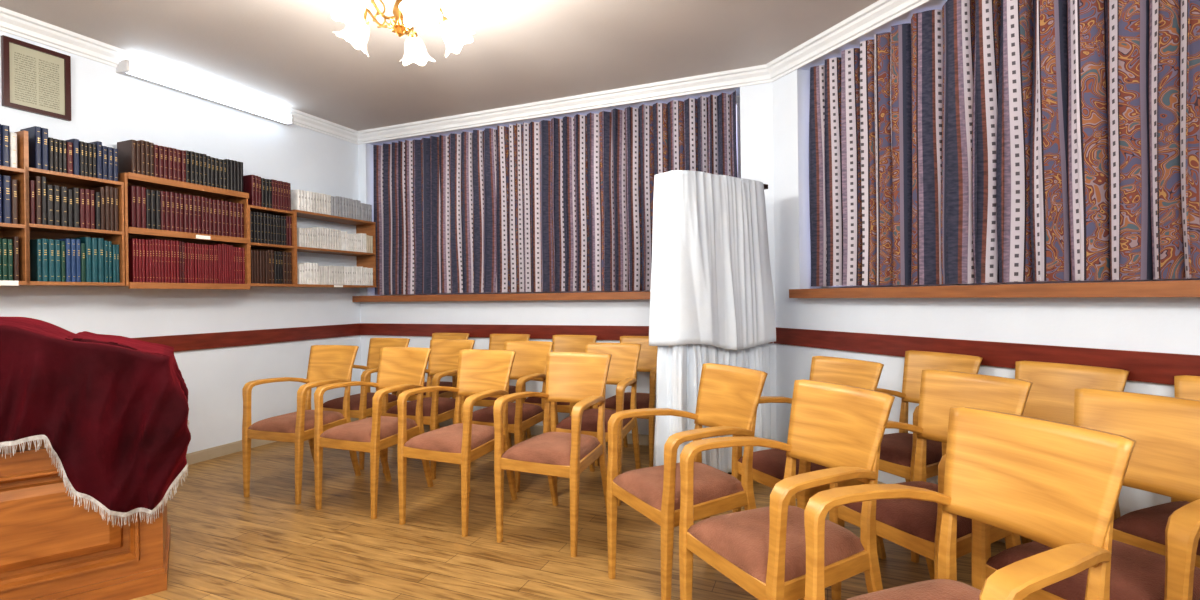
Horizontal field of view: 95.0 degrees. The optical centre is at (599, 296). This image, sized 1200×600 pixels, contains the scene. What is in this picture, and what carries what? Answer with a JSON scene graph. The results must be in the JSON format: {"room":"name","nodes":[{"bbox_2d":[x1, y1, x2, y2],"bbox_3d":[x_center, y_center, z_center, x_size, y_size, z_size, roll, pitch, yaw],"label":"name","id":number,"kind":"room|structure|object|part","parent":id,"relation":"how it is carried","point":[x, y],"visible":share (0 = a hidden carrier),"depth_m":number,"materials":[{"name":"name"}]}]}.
{"room":"house of worship","nodes":[
{"label":"house of worship","id":0,"kind":"room"},
{"bbox_2d":[0,31,360,453],"bbox_3d":[-4.404,-0.181,1.231,0.200,2.930,9.700,-1,0,22],"label":"wall","id":1,"kind":"structure","parent":0,"point":[109,107],"depth_m":4.31,"materials":[{"name":"paint"}]},
{"bbox_2d":[1,35,70,120],"bbox_3d":[-3.431,-1.318,3.356,0.024,0.410,0.310,-1,0,22],"label":"framed document","id":2,"kind":"object","parent":1,"relation":"attached to","point":[35,79],"visible":1,"depth_m":3.35,"materials":[{"name":"brown paper"}]},
{"bbox_2d":[0,130,375,288],"bbox_3d":[-3.080,-0.506,3.875,0.263,0.913,3.740,-1,0,22],"label":"bookshelf","id":3,"kind":"object","parent":1,"relation":"attached to","point":[26,231],"visible":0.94,"depth_m":3.69,"materials":[{"name":"brown wood"}]},
{"bbox_2d":[0,124,16,167],"bbox_3d":[-3.581,-0.841,2.663,0.205,0.249,1.047,-1,0,22],"label":"books","id":4,"kind":"object","parent":3,"relation":"in","point":[8,140],"visible":0.97,"depth_m":3.07,"materials":[{"name":"blue paper"}]},
{"bbox_2d":[0,175,17,223],"bbox_3d":[-3.578,-0.538,2.666,0.207,0.273,1.043,-1,0,22],"label":"books","id":5,"kind":"object","parent":3,"relation":"in","point":[8,186],"visible":0.98,"depth_m":3.07,"materials":[{"name":"blue paper"}]},
{"bbox_2d":[0,236,18,280],"bbox_3d":[-3.566,-0.224,2.667,0.194,0.284,1.033,-1,0,22],"label":"books","id":6,"kind":"object","parent":3,"relation":"in","point":[9,246],"visible":0.98,"depth_m":3.08,"materials":[{"name":"green paper"}]},
{"bbox_3d":[-3.580,-0.506,2.664,0.251,0.901,1.120,-1,0,22],"label":"shelf","id":7,"kind":"part","parent":3,"relation":"part of","materials":[{"name":"brown wood"}]},
{"bbox_2d":[20,126,117,180],"bbox_3d":[-3.279,-0.860,3.406,0.206,0.249,0.403,-1,0,22],"label":"books","id":8,"kind":"object","parent":3,"relation":"in","point":[71,156],"visible":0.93,"depth_m":3.34,"materials":[{"name":"blue paper"}]},
{"bbox_3d":[-3.284,-0.400,3.389,0.249,0.670,0.475,-1,0,22],"label":"shelf","id":9,"kind":"part","parent":3,"relation":"part of","materials":[{"name":"brown wood"}]},
{"bbox_2d":[29,176,118,230],"bbox_3d":[-3.278,-0.557,3.394,0.202,0.283,0.426,-1,0,22],"label":"books","id":10,"kind":"object","parent":3,"relation":"in","point":[96,207],"visible":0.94,"depth_m":3.34,"materials":[{"name":"black paper"}]},
{"bbox_2d":[30,237,118,282],"bbox_3d":[-3.271,-0.225,3.408,0.207,0.278,0.400,-1,0,22],"label":"books","id":11,"kind":"object","parent":3,"relation":"in","point":[83,259],"visible":0.94,"depth_m":3.34,"materials":[{"name":"teal paper"}]},
{"bbox_3d":[-3.031,-0.428,3.993,0.263,0.757,0.825,-1,0,22],"label":"shelf","id":12,"kind":"part","parent":3,"relation":"part of","materials":[{"name":"brown wood"}]},
{"bbox_2d":[117,140,242,191],"bbox_3d":[-3.032,-0.926,4.011,0.203,0.244,0.755,-1,0,22],"label":"books","id":13,"kind":"object","parent":3,"relation":"on","point":[142,157],"visible":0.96,"depth_m":3.89,"materials":[{"name":"black paper"}]},
{"bbox_2d":[128,186,243,237],"bbox_3d":[-3.026,-0.590,4.009,0.197,0.282,0.758,-1,0,22],"label":"books","id":14,"kind":"object","parent":3,"relation":"in","point":[150,209],"visible":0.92,"depth_m":3.91,"materials":[{"name":"red leather"}]},
{"bbox_2d":[128,238,244,283],"bbox_3d":[-3.023,-0.240,4.009,0.200,0.303,0.758,-1,0,22],"label":"books","id":15,"kind":"object","parent":3,"relation":"in","point":[149,260],"visible":0.94,"depth_m":3.91,"materials":[{"name":"red paper"}]},
{"bbox_2d":[243,175,290,210],"bbox_3d":[-2.793,-0.845,4.582,0.192,0.248,0.350,-1,0,22],"label":"books","id":16,"kind":"object","parent":3,"relation":"in","point":[269,193],"visible":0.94,"depth_m":4.51,"materials":[{"name":"red paper"}]},
{"bbox_2d":[250,211,291,245],"bbox_3d":[-2.792,-0.552,4.574,0.191,0.251,0.365,-1,0,22],"label":"books","id":17,"kind":"object","parent":3,"relation":"in","point":[265,228],"visible":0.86,"depth_m":4.53,"materials":[{"name":"black leather"}]},
{"bbox_2d":[251,250,291,283],"bbox_3d":[-2.792,-0.240,4.578,0.202,0.278,0.361,-1,0,22],"label":"books","id":18,"kind":"object","parent":3,"relation":"in","point":[267,266],"visible":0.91,"depth_m":4.54,"materials":[{"name":"brown paper"}]},
{"bbox_3d":[-2.804,-0.401,4.570,0.249,0.640,0.415,-1,0,22],"label":"shelf","id":19,"kind":"part","parent":3,"relation":"part of","materials":[{"name":"brown wood"}]},
{"bbox_2d":[291,189,371,221],"bbox_3d":[-2.546,-0.842,5.200,0.200,0.195,0.845,-1,0,22],"label":"books","id":20,"kind":"object","parent":3,"relation":"on","point":[315,202],"visible":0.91,"depth_m":5.08,"materials":[{"name":"white paper"}]},
{"bbox_3d":[-2.552,-0.413,5.186,0.251,0.662,0.915,-1,0,22],"label":"shelf","id":21,"kind":"part","parent":3,"relation":"part of","materials":[{"name":"brown wood"}]},
{"bbox_2d":[297,227,372,252],"bbox_3d":[-2.541,-0.527,5.202,0.202,0.196,0.839,-1,0,22],"label":"books","id":22,"kind":"object","parent":3,"relation":"in","point":[313,237],"visible":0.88,"depth_m":5.11,"materials":[{"name":"white paper"}]},
{"bbox_2d":[297,263,372,284],"bbox_3d":[-2.539,-0.200,5.200,0.203,0.192,0.844,-1,0,22],"label":"books","id":23,"kind":"object","parent":3,"relation":"in","point":[307,273],"visible":0.93,"depth_m":5.11,"materials":[{"name":"white paper"}]},
{"bbox_2d":[116,59,293,124],"bbox_3d":[-2.999,-1.557,4.301,0.118,0.077,1.260,-1,0,22],"label":"wall light","id":24,"kind":"object","parent":1,"relation":"attached to","point":[124,67],"visible":1,"depth_m":4.15,"materials":[{"name":"white plastic"}]},
{"bbox_2d":[132,323,359,351],"bbox_3d":[-4.239,0.362,1.328,0.020,0.120,9.400,-1,0,22],"label":"trim","id":25,"kind":"structure","parent":1,"relation":"attached to","point":[186,342],"depth_m":4.57,"materials":[{"name":"brown wood"}]},
{"bbox_2d":[186,418,358,464],"bbox_3d":[-4.231,1.239,1.329,0.014,0.085,9.400,-1,0,22],"label":"baseboard","id":26,"kind":"structure","parent":1,"relation":"attached to","point":[222,450],"depth_m":4.34,"materials":[{"name":"paint"}]},
{"bbox_2d":[0,0,930,144],"bbox_3d":[-1.151,-1.633,1.286,9.864,0.105,8.798,-1,0,0],"label":"trim","id":27,"kind":"structure","parent":1,"relation":"attached to","point":[880,13],"depth_m":4.21,"materials":[{"name":"paint"}]},
{"bbox_2d":[0,0,878,130],"bbox_3d":[-1.153,-1.736,1.236,11.064,0.100,9.898,-1,0,0],"label":"ceiling","id":28,"kind":"structure","parent":0,"point":[289,53],"depth_m":3.69,"materials":[{"name":"paint"}]},
{"bbox_2d":[325,0,473,65],"bbox_3d":[-1.000,-1.464,2.758,0.722,0.448,0.694,-1,0,0],"label":"chandelier","id":29,"kind":"object","parent":28,"relation":"hanging from","point":[408,14],"visible":1,"depth_m":2.72,"materials":[{"name":"white glass"}]},
{"bbox_2d":[358,82,776,448],"bbox_3d":[-0.628,-0.227,5.070,4.300,2.930,0.260,-1,0,22],"label":"wall","id":30,"kind":"structure","parent":0,"point":[756,101],"depth_m":4.80,"materials":[{"name":"paint"}]},
{"bbox_2d":[352,292,649,301],"bbox_3d":[-0.646,0.007,4.992,3.920,0.062,0.300,-1,0,22],"label":"window sill","id":31,"kind":"structure","parent":30,"relation":"attached to","point":[589,295],"depth_m":4.90,"materials":[{"name":"brown wood"}]},
{"bbox_2d":[373,90,737,294],"bbox_3d":[-0.618,-0.808,5.022,3.693,1.550,0.163,-1,0,22],"label":"striped curtain","id":32,"kind":"object","parent":30,"relation":"hanging from","point":[565,204],"visible":0.91,"depth_m":4.98,"materials":[{"name":"fabric"}]},
{"bbox_2d":[383,96,740,295],"bbox_3d":[-0.568,-0.791,5.154,3.760,1.615,0.035,-1,0,22],"label":"window","id":33,"kind":"structure","parent":30,"relation":"in","point":[737,97],"depth_m":4.74,"materials":[{"name":"white"}]},
{"bbox_2d":[360,323,772,342],"bbox_3d":[-0.591,0.317,4.906,4.080,0.120,0.020,-1,0,22],"label":"trim","id":34,"kind":"structure","parent":30,"relation":"attached to","point":[475,330],"depth_m":5.01,"materials":[{"name":"brown wood"}]},
{"bbox_2d":[366,417,773,448],"bbox_3d":[-0.579,1.195,4.909,4.080,0.085,0.014,-1,0,22],"label":"baseboard","id":35,"kind":"structure","parent":30,"relation":"attached to","point":[535,429],"depth_m":4.88,"materials":[{"name":"paint"}]},
{"bbox_2d":[131,419,1005,599],"bbox_3d":[-1.116,1.294,1.236,11.064,0.100,9.898,-1,0,0],"label":"floor","id":36,"kind":"structure","parent":0,"point":[225,544],"depth_m":2.77,"materials":[{"name":"brown wood"}]},
{"bbox_2d":[0,317,190,599],"bbox_3d":[-2.406,0.670,2.273,1.142,1.178,0.740,-1,0,-37],"label":"wooden lectern","id":37,"kind":"object","parent":36,"relation":"on","point":[95,435],"visible":1,"depth_m":2.18,"materials":[{"name":"brown wood"}]},
{"bbox_2d":[242,345,360,504],"bbox_3d":[-1.940,0.803,3.640,0.502,0.909,0.564,-1,0,18],"label":"wooden armchair","id":38,"kind":"object","parent":36,"relation":"on","point":[328,364],"visible":0.92,"depth_m":3.48,"materials":[{"name":"brown wood"}]},
{"bbox_2d":[317,338,409,469],"bbox_3d":[-1.818,0.802,4.303,0.502,0.909,0.564,-1,0,22],"label":"wooden armchair","id":39,"kind":"object","parent":36,"relation":"on","point":[360,404],"visible":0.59,"depth_m":4.15,"materials":[{"name":"brown wood"}]},
{"bbox_2d":[314,347,432,518],"bbox_3d":[-1.369,0.796,3.408,0.502,0.909,0.564,-1,0,21],"label":"wooden armchair","id":40,"kind":"object","parent":36,"relation":"on","point":[399,368],"visible":0.91,"depth_m":3.25,"materials":[{"name":"brown wood"}]},
{"bbox_2d":[381,339,474,479],"bbox_3d":[-1.236,0.795,4.066,0.502,0.909,0.564,-1,0,21],"label":"wooden armchair","id":41,"kind":"object","parent":36,"relation":"on","point":[444,355],"visible":0.59,"depth_m":3.98,"materials":[{"name":"brown wood"}]},
{"bbox_2d":[392,333,469,428],"bbox_3d":[-1.468,0.798,4.873,0.502,0.909,0.564,-1,0,21],"label":"wooden armchair","id":42,"kind":"object","parent":36,"relation":"on","point":[444,394],"visible":0.17,"depth_m":4.97,"materials":[{"name":"brown wood"}]},
{"bbox_2d":[397,349,516,536],"bbox_3d":[-0.789,0.789,3.171,0.502,0.909,0.564,-1,0,23],"label":"wooden armchair","id":43,"kind":"object","parent":36,"relation":"on","point":[481,373],"visible":0.97,"depth_m":3.03,"materials":[{"name":"brown wood"}]},
{"bbox_2d":[452,334,530,437],"bbox_3d":[-0.884,0.790,4.635,0.502,0.909,0.564,-1,0,22],"label":"wooden armchair","id":44,"kind":"object","parent":36,"relation":"on","point":[496,341],"visible":0.22,"depth_m":4.81,"materials":[{"name":"brown wood"}]},
{"bbox_2d":[461,341,553,491],"bbox_3d":[-0.614,0.787,3.813,0.502,0.909,0.564,-1,0,23],"label":"wooden armchair","id":45,"kind":"object","parent":36,"relation":"on","point":[529,363],"visible":0.59,"depth_m":3.80,"materials":[{"name":"brown wood"}]},
{"bbox_2d":[493,352,611,556],"bbox_3d":[-0.214,0.782,2.937,0.502,0.909,0.564,-1,0,23],"label":"wooden armchair","id":46,"kind":"object","parent":36,"relation":"on","point":[580,378],"visible":0.98,"depth_m":2.83,"materials":[{"name":"brown wood"}]},
{"bbox_2d":[522,335,596,440],"bbox_3d":[-0.301,0.783,4.398,0.502,0.909,0.564,-1,0,22],"label":"wooden armchair","id":47,"kind":"object","parent":36,"relation":"on","point":[562,343],"visible":0.18,"depth_m":4.59,"materials":[{"name":"brown wood"}]},
{"bbox_2d":[551,342,641,505],"bbox_3d":[0.005,0.780,3.560,0.502,0.909,0.564,-1,0,21],"label":"wooden armchair","id":48,"kind":"object","parent":36,"relation":"on","point":[622,372],"visible":0.56,"depth_m":3.65,"materials":[{"name":"brown wood"}]},
{"bbox_2d":[593,336,657,466],"bbox_3d":[0.264,0.776,4.168,0.502,0.909,0.564,-1,0,22],"label":"wooden armchair","id":49,"kind":"object","parent":36,"relation":"on","point":[647,362],"visible":0.35,"depth_m":4.00,"materials":[{"name":"brown wood"}]},
{"bbox_2d":[607,363,767,599],"bbox_3d":[0.381,0.775,2.343,0.564,0.909,0.502,-1,0,-27],"label":"wooden armchair","id":50,"kind":"object","parent":36,"relation":"on","point":[729,396],"visible":0.93,"depth_m":2.28,"materials":[{"name":"brown wood"}]},
{"bbox_2d":[649,170,775,474],"bbox_3d":[0.755,0.221,3.608,0.954,1.999,0.386,-1,0,-35],"label":"draped cloth","id":51,"kind":"object","parent":36,"relation":"on","point":[712,298],"visible":0.78,"depth_m":3.40,"materials":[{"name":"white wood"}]},
{"bbox_2d":[653,343,770,472],"bbox_3d":[0.756,0.680,3.613,0.954,0.898,0.354,-1,0,-34],"label":"drape","id":52,"kind":"object","parent":51,"relation":"hanging from","point":[679,365],"depth_m":3.39,"materials":[{"name":"white fabric"}]},
{"bbox_2d":[649,170,775,349],"bbox_3d":[0.750,-0.218,3.609,0.924,1.121,0.387,-1,0,-35],"label":"drape","id":53,"kind":"object","parent":51,"relation":"hanging from","point":[712,287],"depth_m":3.41,"materials":[{"name":"white fabric"}]},
{"bbox_2d":[679,379,894,599],"bbox_3d":[0.622,0.772,1.814,0.564,0.909,0.502,-1,0,-25],"label":"wooden armchair","id":54,"kind":"object","parent":36,"relation":"on","point":[840,428],"visible":0.97,"depth_m":1.76,"materials":[{"name":"brown wood"}]},
{"bbox_2d":[732,356,885,558],"bbox_3d":[0.991,0.767,2.597,0.564,0.909,0.502,-1,0,-25],"label":"wooden armchair","id":55,"kind":"object","parent":36,"relation":"on","point":[768,466],"visible":0.26,"depth_m":2.58,"materials":[{"name":"brown wood"}]},
{"bbox_2d":[843,350,982,562],"bbox_3d":[1.594,0.760,2.816,0.564,0.909,0.502,-1,0,-24],"label":"wooden armchair","id":56,"kind":"object","parent":36,"relation":"on","point":[897,450],"visible":0.43,"depth_m":2.79,"materials":[{"name":"brown wood"}]},
{"bbox_2d":[829,369,1031,599],"bbox_3d":[1.239,0.764,2.050,0.564,0.909,0.502,-1,0,-24],"label":"wooden armchair","id":57,"kind":"object","parent":36,"relation":"on","point":[913,525],"visible":0.47,"depth_m":2.05,"materials":[{"name":"brown wood"}]},
{"bbox_2d":[804,407,1135,599],"bbox_3d":[0.861,0.769,1.289,0.564,0.909,0.502,-1,0,-22],"label":"wooden armchair","id":58,"kind":"object","parent":36,"relation":"on","point":[1057,486],"visible":1,"depth_m":1.36,"materials":[{"name":"brown wood"}]},
{"bbox_2d":[942,361,1129,543],"bbox_3d":[1.830,0.757,2.297,0.564,0.909,0.502,-1,0,-25],"label":"wooden armchair","id":59,"kind":"object","parent":36,"relation":"on","point":[1052,391],"visible":0.24,"depth_m":2.42,"materials":[{"name":"brown wood"}]},
{"bbox_2d":[971,388,1199,599],"bbox_3d":[1.463,0.762,1.558,0.564,0.909,0.502,-1,0,-24],"label":"wooden armchair","id":60,"kind":"object","parent":36,"relation":"on","point":[1165,457],"visible":0.6,"depth_m":1.59,"materials":[{"name":"brown wood"}]},
{"bbox_2d":[1112,375,1199,567],"bbox_3d":[2.054,0.754,1.805,0.564,0.909,0.502,-1,0,-24],"label":"wooden armchair","id":61,"kind":"object","parent":36,"relation":"on","point":[1144,528],"visible":0.32,"depth_m":1.83,"materials":[{"name":"brown wood"}]},
{"bbox_2d":[772,0,1199,515],"bbox_3d":[2.716,-0.268,1.370,0.260,2.930,6.200,-1,0,-24],"label":"wall","id":62,"kind":"structure","parent":0,"point":[1146,324],"depth_m":3.19,"materials":[{"name":"paint"}]},
{"bbox_2d":[861,481,1032,543],"bbox_3d":[2.546,1.157,1.450,0.014,0.085,5.900,-1,0,-24],"label":"baseboard","id":63,"kind":"structure","parent":62,"relation":"attached to","point":[879,482],"depth_m":2.70,"materials":[{"name":"paint"}]},
{"bbox_2d":[774,327,1199,384],"bbox_3d":[2.533,0.279,1.449,0.020,0.120,5.900,-1,0,-24],"label":"trim","id":64,"kind":"structure","parent":62,"relation":"attached to","point":[1152,367],"depth_m":2.66,"materials":[{"name":"brown wood"}]},
{"bbox_2d":[789,280,1199,297],"bbox_3d":[2.511,-0.032,1.633,0.300,0.062,5.050,-1,0,-24],"label":"window sill","id":65,"kind":"structure","parent":62,"relation":"attached to","point":[1181,288],"depth_m":2.49,"materials":[{"name":"brown wood"}]},
{"bbox_2d":[809,0,1199,285],"bbox_3d":[2.521,-0.844,1.705,0.188,1.554,4.851,-1,0,-24],"label":"striped curtain","id":66,"kind":"object","parent":62,"relation":"hanging from","point":[966,141],"visible":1,"depth_m":2.71,"materials":[{"name":"fabric"}]},
{"bbox_2d":[822,278,1199,288],"bbox_3d":[2.647,-0.830,1.754,0.035,1.615,4.950,-1,0,-24],"label":"window","id":67,"kind":"structure","parent":62,"relation":"in","point":[1038,282],"depth_m":2.83,"materials":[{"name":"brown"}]}
]}

